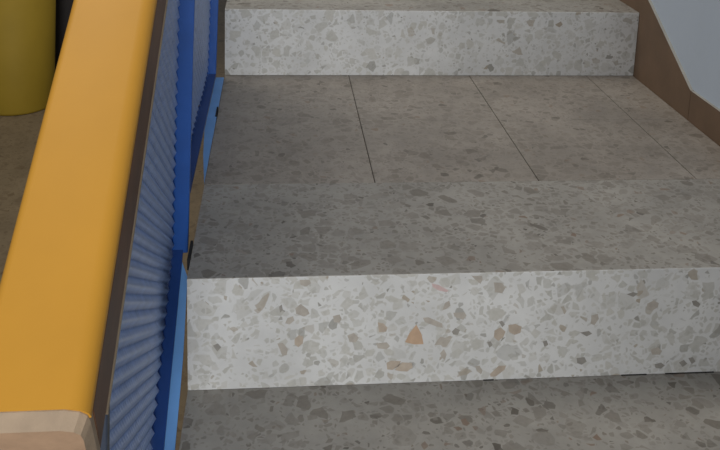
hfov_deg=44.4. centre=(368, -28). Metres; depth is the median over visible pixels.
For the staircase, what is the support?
on the floor
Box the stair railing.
[0,0,223,449]
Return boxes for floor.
[0,0,226,449]
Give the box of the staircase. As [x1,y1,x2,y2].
[179,0,719,449]
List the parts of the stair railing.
post, handrail, perforated panel, rail, post, perforated panel, rail, post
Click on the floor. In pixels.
(19, 134)
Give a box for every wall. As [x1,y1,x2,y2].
[55,0,73,69]
[651,0,719,108]
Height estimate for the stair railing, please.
1.382 m
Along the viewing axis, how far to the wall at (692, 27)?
1.91 m
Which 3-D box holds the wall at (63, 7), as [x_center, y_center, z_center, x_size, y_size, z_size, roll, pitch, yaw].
[-2.911,-1.143,3.748,4.200,3.312,0.150,1,12,-6]
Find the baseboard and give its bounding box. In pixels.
[620,0,719,145]

